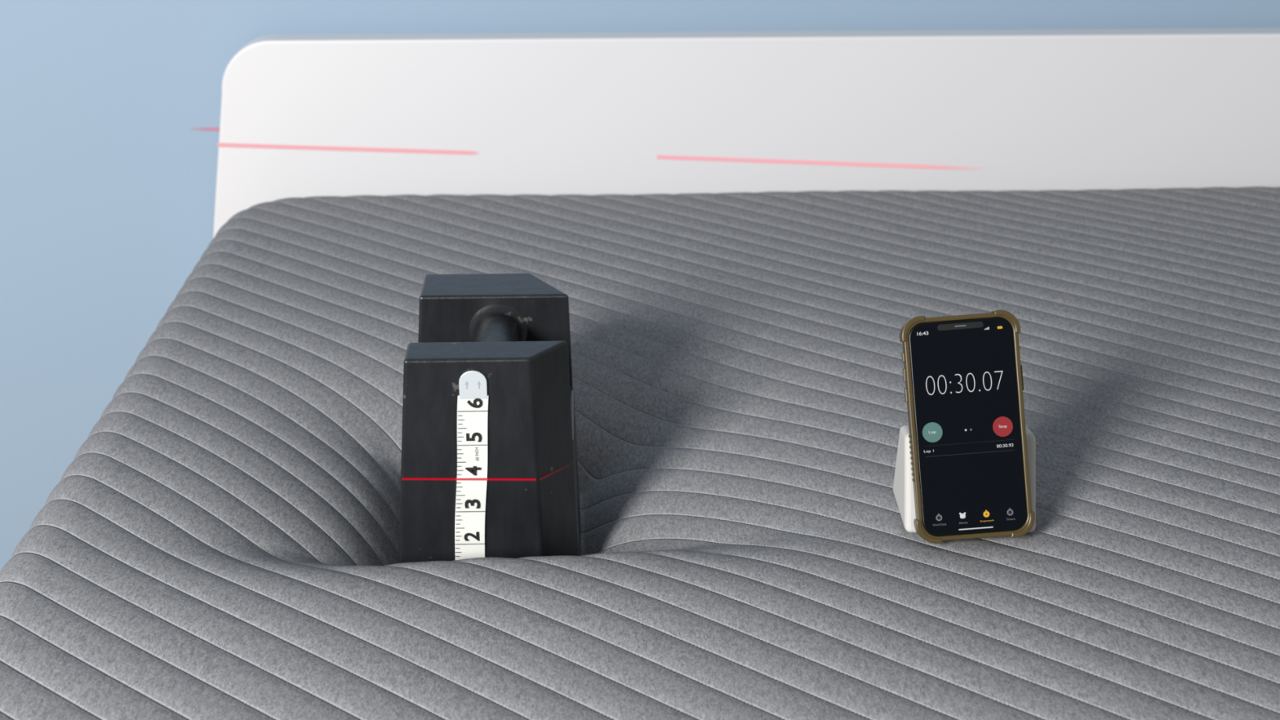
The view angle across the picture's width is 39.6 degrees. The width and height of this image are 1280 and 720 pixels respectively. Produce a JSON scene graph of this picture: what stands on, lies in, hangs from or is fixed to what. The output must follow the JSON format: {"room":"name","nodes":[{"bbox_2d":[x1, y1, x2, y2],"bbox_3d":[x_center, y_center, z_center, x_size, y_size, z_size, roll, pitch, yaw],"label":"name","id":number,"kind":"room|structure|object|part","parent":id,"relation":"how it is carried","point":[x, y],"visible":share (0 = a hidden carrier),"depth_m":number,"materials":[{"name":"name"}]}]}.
{"room":"mattress testing studio","nodes":[
{"label":"mattress testing studio","id":0,"kind":"room"},
{"bbox_2d":[0,0,1279,571],"bbox_3d":[-0.075,-0.910,1.941,6.000,2.600,0.100,-1,21,-2],"label":"wall","id":1,"kind":"structure","parent":0,"point":[108,162],"depth_m":2.11,"materials":[{"name":"blue paint"}]},
{"bbox_3d":[0.016,1.283,0.008,6.000,0.100,5.090,-1,21,-2],"label":"floor","id":2,"kind":"structure","parent":0,"visible":0},
{"bbox_2d":[213,27,1279,238],"bbox_3d":[0.287,-0.021,2.190,1.603,0.763,0.040,-1,21,-2],"label":"headboard","id":3,"kind":"object","parent":2,"relation":"on","point":[540,113],"visible":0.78,"depth_m":2.06,"materials":[{"name":"white laminate"}]},
{"bbox_3d":[0.328,0.549,1.265,1.495,0.365,1.980,-1,21,-2],"label":"bed base","id":4,"kind":"object","parent":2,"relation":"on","visible":0},
{"bbox_2d":[0,186,1279,719],"bbox_3d":[0.329,0.269,1.154,1.540,0.238,2.040,-1,21,-2],"label":"mattress","id":5,"kind":"object","parent":4,"relation":"on","point":[222,543],"visible":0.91,"depth_m":1.32,"materials":[{"name":"grey fabric"}]},
{"bbox_2d":[454,370,488,559],"bbox_3d":[-0.118,0.089,1.241,0.030,0.176,0.003,-1,21,-2],"label":"tape measure","id":6,"kind":"object","parent":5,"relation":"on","point":[473,398],"visible":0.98,"depth_m":1.23,"materials":[{"name":"white plastic"}]},
{"bbox_2d":[398,273,581,563],"bbox_3d":[-0.111,0.054,1.328,0.132,0.190,0.186,-1,21,-2],"label":"weight","id":7,"kind":"object","parent":5,"relation":"on","point":[512,329],"visible":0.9,"depth_m":1.25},
{"bbox_3d":[-0.105,-0.004,1.296,0.049,0.048,0.100,-1,21,-2],"label":"grip handle","id":8,"kind":"part","parent":7,"relation":"part of","materials":[{"name":"black paint"}]},
{"bbox_2d":[204,128,952,480],"bbox_3d":[-0.049,-0.089,1.689,0.946,0.045,0.962,-1,21,-2],"label":"laser line","id":9,"kind":"object","parent":5,"relation":"on","point":[210,129],"visible":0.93,"depth_m":2.06,"materials":[{"name":"red"}]},
{"bbox_3d":[-0.337,-0.244,2.059,0.302,0.019,0.001,-1,21,-2],"label":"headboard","id":10,"kind":"part","parent":9,"relation":"part of","materials":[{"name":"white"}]},
{"bbox_3d":[0.214,-0.231,2.085,0.390,0.025,0.001,-1,21,-2],"label":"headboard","id":11,"kind":"part","parent":9,"relation":"part of","materials":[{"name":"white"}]},
{"bbox_2d":[893,425,1035,533],"bbox_3d":[0.227,0.078,1.241,0.090,0.063,0.068,0,21,0],"label":"phone stand","id":12,"kind":"object","parent":5,"relation":"on","point":[903,486],"visible":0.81,"depth_m":1.22,"materials":[{"name":"grey plastic"}]},
{"bbox_2d":[899,310,1035,543],"bbox_3d":[0.222,0.045,1.208,0.089,0.152,0.067,-1,21,-1],"label":"smartphone","id":13,"kind":"object","parent":12,"relation":"on","point":[962,375],"visible":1,"depth_m":1.20,"materials":[{"name":"brown glass"}]}
]}

